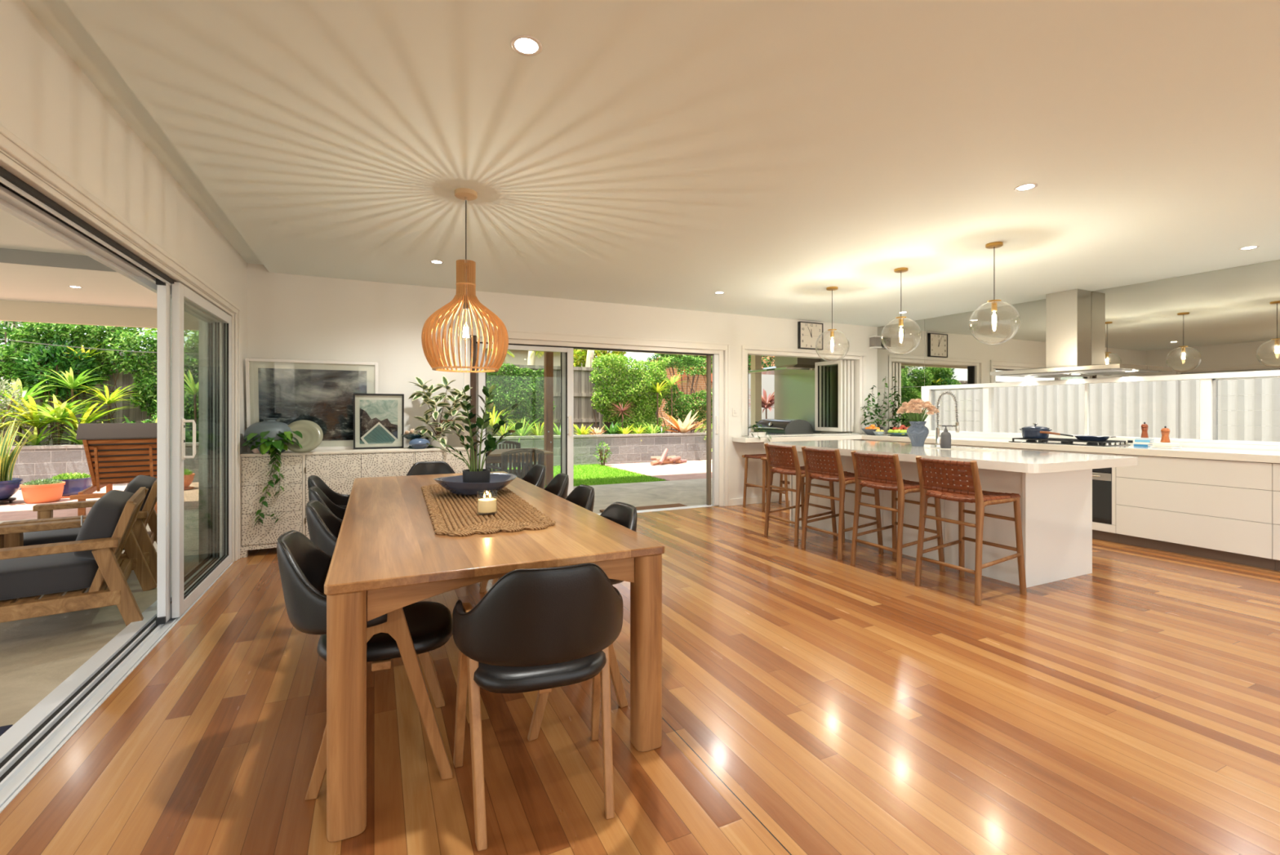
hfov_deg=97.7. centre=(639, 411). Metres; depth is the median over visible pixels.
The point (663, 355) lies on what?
tree
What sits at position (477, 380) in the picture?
door
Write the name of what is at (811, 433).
sill
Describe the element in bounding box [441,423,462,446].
block
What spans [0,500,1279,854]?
floor
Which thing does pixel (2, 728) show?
mat
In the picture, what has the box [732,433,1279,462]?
benchtop
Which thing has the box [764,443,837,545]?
bar stool
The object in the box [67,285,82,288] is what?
recessed light
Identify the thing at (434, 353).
pendant lamp
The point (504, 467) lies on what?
outdoor chair
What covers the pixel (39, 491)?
terracotta pot
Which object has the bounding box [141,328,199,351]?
tree
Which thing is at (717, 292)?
recessed light
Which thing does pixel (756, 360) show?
patio column
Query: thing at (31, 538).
seat cushion
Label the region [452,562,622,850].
dining chair
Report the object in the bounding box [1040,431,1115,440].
frying pan
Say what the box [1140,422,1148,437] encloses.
pepper mill
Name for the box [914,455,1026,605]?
bar stool
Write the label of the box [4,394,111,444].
plant
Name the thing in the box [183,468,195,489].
pot
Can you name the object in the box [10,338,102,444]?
leafy shrub
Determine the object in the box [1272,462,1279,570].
base cabinet
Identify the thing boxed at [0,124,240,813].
door
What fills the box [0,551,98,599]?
seat cushion
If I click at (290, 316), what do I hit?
wall
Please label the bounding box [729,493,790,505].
baseboard
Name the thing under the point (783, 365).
range hood
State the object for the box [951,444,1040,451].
base cabinet
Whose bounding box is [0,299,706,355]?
fascia
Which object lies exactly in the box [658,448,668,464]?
log
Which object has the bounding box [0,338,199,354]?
string lights
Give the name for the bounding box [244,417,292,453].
vase
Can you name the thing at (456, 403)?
rubber plant
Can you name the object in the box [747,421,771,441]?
planter
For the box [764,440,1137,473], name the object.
benchtop
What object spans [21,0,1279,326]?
ceiling
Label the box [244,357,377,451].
picture
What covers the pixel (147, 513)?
outdoor lounge chair
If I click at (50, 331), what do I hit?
shrub
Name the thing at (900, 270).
globe pendant lamp
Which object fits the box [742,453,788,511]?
backless stool
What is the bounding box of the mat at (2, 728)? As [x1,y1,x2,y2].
[0,724,13,735]
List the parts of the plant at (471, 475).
pot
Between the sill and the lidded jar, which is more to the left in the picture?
the lidded jar
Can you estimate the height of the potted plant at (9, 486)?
1.220 m
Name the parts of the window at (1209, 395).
screen frame, screen frame, screen frame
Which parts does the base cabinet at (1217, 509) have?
drawer, drawer, drawer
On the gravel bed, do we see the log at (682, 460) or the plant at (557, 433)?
the log at (682, 460)
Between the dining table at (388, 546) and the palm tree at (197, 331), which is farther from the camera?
the palm tree at (197, 331)
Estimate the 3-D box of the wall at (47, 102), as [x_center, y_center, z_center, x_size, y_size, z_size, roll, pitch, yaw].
[-1.695,0.045,0.838,0.240,2.810,9.770,0,0,-25]
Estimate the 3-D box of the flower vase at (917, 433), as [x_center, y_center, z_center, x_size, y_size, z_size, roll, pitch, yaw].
[2.690,0.108,5.448,0.360,0.465,0.386,0,0,-4]
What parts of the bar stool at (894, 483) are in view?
leg, woven seat, leg, leg, seat rail, leg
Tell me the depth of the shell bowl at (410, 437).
5.46 m
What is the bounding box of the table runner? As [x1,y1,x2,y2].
[421,484,555,536]
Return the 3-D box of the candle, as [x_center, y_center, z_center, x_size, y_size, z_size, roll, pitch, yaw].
[-0.723,0.431,2.646,0.093,0.104,0.093,0,0,-25]
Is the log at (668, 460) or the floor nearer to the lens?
the floor
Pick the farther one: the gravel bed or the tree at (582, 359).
the tree at (582, 359)
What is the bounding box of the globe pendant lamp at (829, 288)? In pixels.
[815,286,848,361]
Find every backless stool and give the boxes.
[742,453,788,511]
[778,452,790,502]
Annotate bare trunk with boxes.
[527,351,535,364]
[585,350,594,367]
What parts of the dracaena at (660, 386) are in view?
stem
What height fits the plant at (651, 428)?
0.403 m
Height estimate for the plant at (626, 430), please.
0.376 m
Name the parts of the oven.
control panel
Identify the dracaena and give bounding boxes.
[645,379,674,433]
[655,373,684,432]
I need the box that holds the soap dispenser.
[940,425,952,448]
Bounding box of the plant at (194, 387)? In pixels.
[154,369,199,434]
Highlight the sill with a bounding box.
[744,432,862,436]
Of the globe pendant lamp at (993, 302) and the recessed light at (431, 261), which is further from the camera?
the recessed light at (431, 261)
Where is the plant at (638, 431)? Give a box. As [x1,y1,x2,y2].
[630,425,648,439]
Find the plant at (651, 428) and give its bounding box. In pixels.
[641,422,665,433]
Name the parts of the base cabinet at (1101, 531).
frame panel, frame panel, frame panel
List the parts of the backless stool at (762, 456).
leg, woven seat, leg, leg, seat rail, leg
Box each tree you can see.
[0,320,36,341]
[0,320,150,351]
[42,322,141,335]
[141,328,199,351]
[183,329,199,342]
[491,349,515,361]
[529,349,600,362]
[559,349,627,368]
[645,353,712,432]
[655,353,712,423]
[748,355,774,370]
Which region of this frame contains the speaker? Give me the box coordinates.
[868,335,882,348]
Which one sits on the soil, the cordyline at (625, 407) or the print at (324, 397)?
the cordyline at (625, 407)
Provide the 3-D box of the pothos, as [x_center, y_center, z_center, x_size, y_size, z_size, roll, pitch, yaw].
[-3.173,0.571,4.828,0.444,0.833,0.243,0,0,-25]
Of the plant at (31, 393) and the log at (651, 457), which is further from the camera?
the log at (651, 457)
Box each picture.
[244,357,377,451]
[353,393,404,448]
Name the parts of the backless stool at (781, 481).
leg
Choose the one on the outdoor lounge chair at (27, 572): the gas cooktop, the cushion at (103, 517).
the cushion at (103, 517)
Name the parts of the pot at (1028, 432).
pot, lid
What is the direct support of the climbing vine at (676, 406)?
on the soil
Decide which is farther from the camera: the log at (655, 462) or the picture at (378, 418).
the log at (655, 462)
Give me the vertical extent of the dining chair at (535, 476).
0.817 m
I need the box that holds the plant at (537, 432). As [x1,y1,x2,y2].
[516,414,557,435]
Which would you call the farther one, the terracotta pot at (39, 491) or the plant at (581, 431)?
the plant at (581, 431)
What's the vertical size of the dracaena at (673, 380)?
1.740 m
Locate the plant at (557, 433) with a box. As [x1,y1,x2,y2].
[553,422,577,435]
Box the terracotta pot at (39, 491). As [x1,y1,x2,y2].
[19,477,65,503]
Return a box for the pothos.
[241,429,302,524]
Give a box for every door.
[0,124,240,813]
[463,326,729,515]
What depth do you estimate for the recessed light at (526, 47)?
1.97 m
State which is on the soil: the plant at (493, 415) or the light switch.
the plant at (493, 415)
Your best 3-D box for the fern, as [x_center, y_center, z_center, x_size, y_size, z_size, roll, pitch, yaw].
[2.086,0.547,15.289,1.255,0.433,1.268,0,0,-25]
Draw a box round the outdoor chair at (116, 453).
[69,422,157,515]
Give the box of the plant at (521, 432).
[497,417,543,442]
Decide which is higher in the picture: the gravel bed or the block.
the block
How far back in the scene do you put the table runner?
2.64 m
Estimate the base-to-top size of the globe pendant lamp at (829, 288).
0.774 m
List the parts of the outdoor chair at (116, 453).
leg, rail, rail, frame rail, leg, mattress, leg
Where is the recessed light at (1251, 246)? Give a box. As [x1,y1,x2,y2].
[1238,245,1259,249]
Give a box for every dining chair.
[276,529,453,799]
[306,499,436,674]
[307,475,350,507]
[308,485,346,521]
[406,461,455,475]
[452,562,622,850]
[479,464,546,585]
[479,472,568,592]
[497,484,594,580]
[527,501,637,741]
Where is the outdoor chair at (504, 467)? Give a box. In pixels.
[486,448,544,479]
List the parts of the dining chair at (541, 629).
frame, backrest, seat, seat frame, frame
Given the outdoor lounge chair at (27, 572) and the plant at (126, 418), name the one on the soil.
the plant at (126, 418)
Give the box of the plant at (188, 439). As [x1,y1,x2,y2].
[185,427,199,442]
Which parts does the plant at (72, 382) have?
stem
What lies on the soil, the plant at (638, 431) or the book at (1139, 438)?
the plant at (638, 431)
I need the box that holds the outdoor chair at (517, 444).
[486,440,521,478]
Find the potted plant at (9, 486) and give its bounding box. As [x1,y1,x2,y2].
[0,417,33,502]
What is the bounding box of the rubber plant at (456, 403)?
[408,375,472,448]
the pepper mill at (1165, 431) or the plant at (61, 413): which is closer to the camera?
the pepper mill at (1165, 431)
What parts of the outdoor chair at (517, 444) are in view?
rail, leg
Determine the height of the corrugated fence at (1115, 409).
2.390 m
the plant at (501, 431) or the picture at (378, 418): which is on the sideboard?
the picture at (378, 418)
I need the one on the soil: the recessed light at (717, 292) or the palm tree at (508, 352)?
the palm tree at (508, 352)
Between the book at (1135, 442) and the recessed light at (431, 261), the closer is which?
the recessed light at (431, 261)
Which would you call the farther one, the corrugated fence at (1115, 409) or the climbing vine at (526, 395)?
the climbing vine at (526, 395)
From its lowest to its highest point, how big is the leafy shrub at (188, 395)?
1.157 m
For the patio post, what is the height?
2.640 m
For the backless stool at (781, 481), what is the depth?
7.60 m
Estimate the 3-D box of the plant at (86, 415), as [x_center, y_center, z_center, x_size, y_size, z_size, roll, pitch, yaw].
[-10.017,0.166,9.970,1.836,1.010,1.801,0,0,-25]
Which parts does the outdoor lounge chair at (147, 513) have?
leg, leg, armrest, armrest, rail, post, leg, seat rail, post, rail, leg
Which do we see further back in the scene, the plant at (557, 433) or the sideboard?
the plant at (557, 433)
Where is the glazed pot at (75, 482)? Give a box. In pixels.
[48,471,93,497]
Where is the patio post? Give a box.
[543,351,553,485]
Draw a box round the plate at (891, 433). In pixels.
[886,431,907,435]
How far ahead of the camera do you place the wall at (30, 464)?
13.31 m
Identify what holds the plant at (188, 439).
on the soil
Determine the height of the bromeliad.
0.699 m
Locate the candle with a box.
[476,489,497,515]
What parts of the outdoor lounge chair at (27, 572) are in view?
leg, armrest, rail, armrest, rail, post, leg, seat rail, rail, post, rail, leg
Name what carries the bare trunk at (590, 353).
on the soil
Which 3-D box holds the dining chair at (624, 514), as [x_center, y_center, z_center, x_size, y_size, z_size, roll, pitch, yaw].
[-0.300,0.842,2.473,0.582,0.817,0.548,0,0,-27]
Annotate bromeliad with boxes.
[661,409,706,432]
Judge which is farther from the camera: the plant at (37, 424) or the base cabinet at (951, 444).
the plant at (37, 424)
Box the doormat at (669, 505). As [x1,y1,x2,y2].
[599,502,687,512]
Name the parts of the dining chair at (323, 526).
backrest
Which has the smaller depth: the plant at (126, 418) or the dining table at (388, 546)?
the dining table at (388, 546)
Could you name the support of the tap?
on the benchtop at (1006, 460)
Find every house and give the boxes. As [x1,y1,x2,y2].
[486,348,602,411]
[649,355,774,428]
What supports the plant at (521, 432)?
on the soil
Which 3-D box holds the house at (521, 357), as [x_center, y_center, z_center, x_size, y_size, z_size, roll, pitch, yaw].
[-6.508,-1.400,21.821,9.800,4.100,3.800,0,0,-25]
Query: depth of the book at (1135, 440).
5.35 m
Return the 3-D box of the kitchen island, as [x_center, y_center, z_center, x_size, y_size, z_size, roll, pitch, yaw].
[2.579,0.826,5.261,0.848,0.848,2.486,0,0,-25]
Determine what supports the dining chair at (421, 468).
on the floor
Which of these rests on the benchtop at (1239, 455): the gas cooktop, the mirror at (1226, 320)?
the gas cooktop
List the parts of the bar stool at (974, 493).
leg, leg, woven seat, leg, seat rail, leg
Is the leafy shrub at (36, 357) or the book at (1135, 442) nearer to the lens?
the book at (1135, 442)
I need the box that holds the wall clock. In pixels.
[797,321,822,350]
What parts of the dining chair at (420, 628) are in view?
backrest, frame, seat frame, frame, seat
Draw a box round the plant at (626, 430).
[614,423,634,434]
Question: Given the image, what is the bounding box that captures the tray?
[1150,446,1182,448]
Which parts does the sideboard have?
drawer, drawer, drawer, door, door, door, door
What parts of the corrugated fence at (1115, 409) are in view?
post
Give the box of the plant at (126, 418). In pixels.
[105,414,150,422]
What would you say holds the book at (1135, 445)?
on the benchtop at (1239, 455)
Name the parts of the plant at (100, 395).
stem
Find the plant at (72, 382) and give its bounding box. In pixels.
[35,364,111,444]
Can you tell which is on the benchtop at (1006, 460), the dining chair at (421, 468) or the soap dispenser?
the soap dispenser
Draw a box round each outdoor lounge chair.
[0,475,157,602]
[0,486,156,626]
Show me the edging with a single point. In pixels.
(606, 465)
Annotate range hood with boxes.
[748,355,820,374]
[990,288,1146,377]
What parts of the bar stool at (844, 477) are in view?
leg, woven seat, leg, leg, seat rail, leg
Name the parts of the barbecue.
lid handle, lid, lid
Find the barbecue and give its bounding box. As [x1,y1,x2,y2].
[755,418,813,434]
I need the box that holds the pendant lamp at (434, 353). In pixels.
[421,187,508,372]
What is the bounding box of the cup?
[251,448,260,453]
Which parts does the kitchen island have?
panel, panel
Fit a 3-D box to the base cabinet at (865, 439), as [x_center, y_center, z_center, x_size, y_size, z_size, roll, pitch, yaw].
[3.736,0.827,7.614,0.621,0.846,1.138,0,0,-25]
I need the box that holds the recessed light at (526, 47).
[510,35,542,56]
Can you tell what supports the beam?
attached to the ceiling at (20, 282)
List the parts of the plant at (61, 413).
stem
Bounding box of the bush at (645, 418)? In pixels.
[588,351,674,434]
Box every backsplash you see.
[877,319,924,433]
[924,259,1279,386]
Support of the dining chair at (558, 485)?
on the floor
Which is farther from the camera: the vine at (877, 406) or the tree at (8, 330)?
the tree at (8, 330)
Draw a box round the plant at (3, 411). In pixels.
[0,409,46,443]
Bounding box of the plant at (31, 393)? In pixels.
[0,377,66,445]
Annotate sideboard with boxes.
[240,445,470,557]
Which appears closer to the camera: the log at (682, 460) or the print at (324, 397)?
the print at (324, 397)
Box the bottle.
[940,430,951,448]
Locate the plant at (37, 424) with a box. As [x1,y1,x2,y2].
[0,383,109,444]
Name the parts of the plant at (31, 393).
stem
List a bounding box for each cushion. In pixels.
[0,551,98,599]
[23,527,124,550]
[72,489,134,559]
[124,475,156,511]
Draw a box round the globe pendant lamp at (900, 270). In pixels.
[880,267,921,354]
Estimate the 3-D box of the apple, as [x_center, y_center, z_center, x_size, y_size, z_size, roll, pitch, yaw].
[3.582,0.284,7.624,0.086,0.082,0.085,0,0,-25]
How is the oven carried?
in the base cabinet at (1101, 531)
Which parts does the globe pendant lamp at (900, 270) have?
cord, glass globe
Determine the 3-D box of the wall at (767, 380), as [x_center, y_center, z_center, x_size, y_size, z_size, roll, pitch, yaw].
[4.054,0.250,14.056,0.200,2.600,4.100,0,0,-25]
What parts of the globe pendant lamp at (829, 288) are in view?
glass globe, cord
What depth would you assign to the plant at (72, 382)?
10.09 m
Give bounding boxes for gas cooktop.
[1008,437,1130,446]
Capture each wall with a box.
[0,0,247,563]
[5,434,712,489]
[247,262,877,544]
[748,373,774,432]
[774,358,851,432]
[877,259,1279,451]
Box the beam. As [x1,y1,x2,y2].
[0,248,115,271]
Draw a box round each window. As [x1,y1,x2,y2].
[921,369,1279,445]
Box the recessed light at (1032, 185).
[1013,182,1037,191]
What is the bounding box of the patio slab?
[0,477,712,726]
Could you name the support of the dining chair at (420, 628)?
on the floor
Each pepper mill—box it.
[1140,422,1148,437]
[1160,426,1170,442]
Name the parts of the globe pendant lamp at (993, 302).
cord, glass globe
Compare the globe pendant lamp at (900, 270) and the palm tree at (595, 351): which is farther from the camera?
the palm tree at (595, 351)
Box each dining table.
[324,471,664,841]
[486,448,553,488]
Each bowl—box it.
[400,433,425,448]
[433,472,516,495]
[861,428,884,435]
[872,431,884,435]
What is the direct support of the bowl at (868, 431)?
on the benchtop at (1239, 455)
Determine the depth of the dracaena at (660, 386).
15.33 m
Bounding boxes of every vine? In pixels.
[486,363,556,435]
[659,384,712,432]
[861,377,902,428]
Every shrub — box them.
[0,321,130,444]
[0,370,30,439]
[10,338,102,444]
[102,329,199,430]
[142,391,199,441]
[593,440,612,465]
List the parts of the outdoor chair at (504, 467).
armrest, leg, rail, leg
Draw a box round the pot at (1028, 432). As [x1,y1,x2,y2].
[1019,422,1052,438]
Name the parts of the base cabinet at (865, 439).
door, door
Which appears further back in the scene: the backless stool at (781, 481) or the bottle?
the backless stool at (781, 481)
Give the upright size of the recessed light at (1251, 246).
0.004 m
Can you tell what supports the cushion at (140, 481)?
on the outdoor lounge chair at (147, 513)
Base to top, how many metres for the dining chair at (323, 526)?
0.817 m
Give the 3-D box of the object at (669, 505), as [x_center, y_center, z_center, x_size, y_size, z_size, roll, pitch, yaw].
[0.058,1.278,7.348,1.180,0.021,0.220,0,0,-25]
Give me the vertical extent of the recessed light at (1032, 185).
0.004 m
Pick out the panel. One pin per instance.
(794, 393)
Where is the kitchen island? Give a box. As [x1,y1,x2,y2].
[790,450,1092,587]
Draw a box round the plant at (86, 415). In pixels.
[14,394,142,444]
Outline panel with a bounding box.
[774,372,821,432]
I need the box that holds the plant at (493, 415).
[486,406,520,436]
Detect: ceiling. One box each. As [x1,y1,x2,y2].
[0,208,157,309]
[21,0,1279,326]
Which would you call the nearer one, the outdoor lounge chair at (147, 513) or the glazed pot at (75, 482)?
the outdoor lounge chair at (147, 513)
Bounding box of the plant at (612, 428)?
[600,421,624,434]
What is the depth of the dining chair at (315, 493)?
3.29 m
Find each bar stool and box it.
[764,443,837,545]
[800,446,883,559]
[850,450,945,579]
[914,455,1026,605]
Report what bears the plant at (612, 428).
on the soil
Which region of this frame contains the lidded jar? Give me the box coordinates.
[408,438,430,448]
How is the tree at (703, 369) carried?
on the soil
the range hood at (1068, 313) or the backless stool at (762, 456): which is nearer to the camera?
the range hood at (1068, 313)
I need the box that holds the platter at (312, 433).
[284,419,323,453]
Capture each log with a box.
[650,456,666,459]
[650,460,658,465]
[655,455,675,460]
[657,459,672,464]
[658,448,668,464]
[669,456,680,461]
[673,458,687,462]
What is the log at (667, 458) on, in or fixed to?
on the log at (668, 460)
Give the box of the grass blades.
[491,462,665,486]
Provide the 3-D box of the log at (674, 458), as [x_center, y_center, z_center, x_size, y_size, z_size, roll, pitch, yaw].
[0.868,1.161,13.701,0.095,0.105,0.404,0,0,35]
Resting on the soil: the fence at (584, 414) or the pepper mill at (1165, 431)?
the fence at (584, 414)
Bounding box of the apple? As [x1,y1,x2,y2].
[898,429,906,435]
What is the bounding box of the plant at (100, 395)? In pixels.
[66,384,140,422]
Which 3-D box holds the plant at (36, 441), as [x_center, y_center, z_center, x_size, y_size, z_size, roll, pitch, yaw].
[-10.252,0.437,9.514,1.167,0.568,1.123,0,0,15]
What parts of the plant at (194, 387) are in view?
stem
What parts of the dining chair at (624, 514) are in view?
frame, backrest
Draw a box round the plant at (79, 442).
[45,422,83,444]
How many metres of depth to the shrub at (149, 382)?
10.96 m
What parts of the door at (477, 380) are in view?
sliding panel, sliding panel, handle, handle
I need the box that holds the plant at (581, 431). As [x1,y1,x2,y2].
[573,423,595,435]
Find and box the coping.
[0,431,712,449]
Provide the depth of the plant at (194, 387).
10.28 m
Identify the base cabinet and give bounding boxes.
[864,439,935,444]
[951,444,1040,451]
[1040,449,1119,542]
[1115,453,1275,569]
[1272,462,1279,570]
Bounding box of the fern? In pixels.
[694,422,712,438]
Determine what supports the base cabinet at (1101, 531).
on the floor
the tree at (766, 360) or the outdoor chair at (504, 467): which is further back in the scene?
the tree at (766, 360)
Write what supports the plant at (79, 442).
on the soil
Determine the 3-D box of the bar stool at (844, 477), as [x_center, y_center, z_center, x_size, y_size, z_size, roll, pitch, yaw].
[1.790,0.785,5.005,0.559,0.931,0.483,0,0,-25]
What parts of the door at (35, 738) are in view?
architrave, handle, sliding panel, sliding panel, sliding panel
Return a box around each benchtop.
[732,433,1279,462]
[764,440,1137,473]
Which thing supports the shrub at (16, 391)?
on the soil
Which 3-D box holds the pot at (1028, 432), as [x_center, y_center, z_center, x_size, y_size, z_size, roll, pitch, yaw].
[4.356,0.216,6.159,0.259,0.166,0.259,0,0,20]
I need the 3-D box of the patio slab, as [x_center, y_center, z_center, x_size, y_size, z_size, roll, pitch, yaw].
[-0.995,1.520,1.160,17.200,0.460,15.350,0,0,-25]
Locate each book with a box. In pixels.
[1133,441,1155,444]
[1133,444,1153,446]
[1134,439,1154,442]
[1135,437,1153,439]
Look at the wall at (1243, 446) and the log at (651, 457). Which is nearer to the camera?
the wall at (1243, 446)
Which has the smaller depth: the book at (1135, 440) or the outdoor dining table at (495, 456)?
the book at (1135, 440)
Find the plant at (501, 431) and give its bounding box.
[488,422,522,435]
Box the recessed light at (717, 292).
[714,291,724,293]
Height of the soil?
0.900 m
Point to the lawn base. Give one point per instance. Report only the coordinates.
(584, 474)
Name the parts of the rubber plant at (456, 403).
pot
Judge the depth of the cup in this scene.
4.81 m
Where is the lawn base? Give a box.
[553,464,666,486]
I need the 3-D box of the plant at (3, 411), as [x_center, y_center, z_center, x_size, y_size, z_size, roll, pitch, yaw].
[-11.006,0.264,9.396,1.663,0.837,1.715,0,0,-25]
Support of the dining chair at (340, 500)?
on the floor
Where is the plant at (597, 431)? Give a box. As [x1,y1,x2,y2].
[587,425,605,434]
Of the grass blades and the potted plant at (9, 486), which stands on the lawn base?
the grass blades
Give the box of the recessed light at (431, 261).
[430,260,443,263]
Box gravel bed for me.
[0,459,712,520]
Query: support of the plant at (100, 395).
on the soil
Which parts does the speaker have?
plate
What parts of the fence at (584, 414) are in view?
post, rail, rail, rail, post, post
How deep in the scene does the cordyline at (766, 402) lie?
13.16 m
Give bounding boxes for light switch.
[732,408,737,416]
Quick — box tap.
[934,391,959,445]
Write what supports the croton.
on the soil
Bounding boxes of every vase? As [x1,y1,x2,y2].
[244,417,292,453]
[895,398,939,446]
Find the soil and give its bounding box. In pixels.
[511,428,712,434]
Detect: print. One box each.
[257,368,366,440]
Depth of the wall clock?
7.94 m
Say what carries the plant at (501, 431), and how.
on the soil
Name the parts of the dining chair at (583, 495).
backrest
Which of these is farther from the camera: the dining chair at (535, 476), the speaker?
the speaker
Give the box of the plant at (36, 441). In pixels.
[0,422,72,444]
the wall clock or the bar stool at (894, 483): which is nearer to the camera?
the bar stool at (894, 483)
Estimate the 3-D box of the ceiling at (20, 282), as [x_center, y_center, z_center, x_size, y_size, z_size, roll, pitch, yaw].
[-1.500,-1.525,2.221,15.200,0.350,13.700,0,0,-25]
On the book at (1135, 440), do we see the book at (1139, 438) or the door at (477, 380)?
the book at (1139, 438)
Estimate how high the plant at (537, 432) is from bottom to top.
0.773 m
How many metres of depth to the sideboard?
4.95 m
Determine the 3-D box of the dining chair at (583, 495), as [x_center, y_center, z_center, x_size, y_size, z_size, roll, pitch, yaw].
[-0.542,0.842,3.109,0.582,0.817,0.548,0,0,-25]
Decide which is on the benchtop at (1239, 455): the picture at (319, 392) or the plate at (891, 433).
the plate at (891, 433)
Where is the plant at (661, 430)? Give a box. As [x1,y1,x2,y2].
[653,424,670,433]
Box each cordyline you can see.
[607,400,635,428]
[748,388,774,418]
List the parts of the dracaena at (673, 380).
stem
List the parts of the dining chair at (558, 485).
frame, backrest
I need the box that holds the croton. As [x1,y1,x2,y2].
[65,344,106,361]
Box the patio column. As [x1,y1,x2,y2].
[751,355,761,431]
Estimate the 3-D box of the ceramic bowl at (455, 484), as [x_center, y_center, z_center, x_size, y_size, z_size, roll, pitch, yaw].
[-0.972,0.436,3.322,0.484,0.095,0.470,0,0,-25]
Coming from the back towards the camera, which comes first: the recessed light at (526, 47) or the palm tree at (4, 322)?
the palm tree at (4, 322)
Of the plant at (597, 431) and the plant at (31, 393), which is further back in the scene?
the plant at (597, 431)
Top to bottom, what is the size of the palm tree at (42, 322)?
3.081 m
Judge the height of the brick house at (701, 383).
4.000 m
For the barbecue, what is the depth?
8.94 m
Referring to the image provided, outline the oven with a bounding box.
[1092,466,1111,524]
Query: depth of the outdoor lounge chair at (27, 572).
3.25 m
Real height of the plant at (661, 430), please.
0.369 m
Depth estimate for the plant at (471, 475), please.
3.30 m
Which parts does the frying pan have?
handle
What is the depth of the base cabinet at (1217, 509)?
4.76 m
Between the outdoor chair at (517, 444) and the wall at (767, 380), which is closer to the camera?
the outdoor chair at (517, 444)
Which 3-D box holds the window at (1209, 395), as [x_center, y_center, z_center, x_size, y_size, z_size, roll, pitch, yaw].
[5.501,-0.028,4.777,0.132,0.645,6.900,0,0,-25]
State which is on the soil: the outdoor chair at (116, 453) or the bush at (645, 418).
the bush at (645, 418)
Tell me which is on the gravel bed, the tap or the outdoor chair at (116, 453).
the outdoor chair at (116, 453)
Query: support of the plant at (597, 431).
on the soil
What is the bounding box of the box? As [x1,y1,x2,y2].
[1150,441,1182,448]
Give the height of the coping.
0.050 m
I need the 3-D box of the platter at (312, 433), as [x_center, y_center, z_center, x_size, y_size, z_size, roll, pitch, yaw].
[-3.010,0.222,4.987,0.320,0.288,0.143,0,0,-25]
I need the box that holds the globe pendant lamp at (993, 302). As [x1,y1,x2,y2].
[968,241,1020,344]
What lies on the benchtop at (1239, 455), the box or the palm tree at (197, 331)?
the box
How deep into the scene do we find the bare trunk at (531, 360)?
16.34 m
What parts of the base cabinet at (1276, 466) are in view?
drawer, drawer, drawer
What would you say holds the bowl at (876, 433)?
on the benchtop at (1239, 455)
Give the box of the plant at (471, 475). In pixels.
[409,384,524,482]
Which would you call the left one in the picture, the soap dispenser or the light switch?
the light switch
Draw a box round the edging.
[605,465,670,480]
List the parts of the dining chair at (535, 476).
backrest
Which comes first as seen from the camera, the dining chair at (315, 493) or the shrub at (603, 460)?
the dining chair at (315, 493)
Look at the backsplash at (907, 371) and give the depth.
8.20 m
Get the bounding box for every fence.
[0,346,657,445]
[935,377,1279,441]

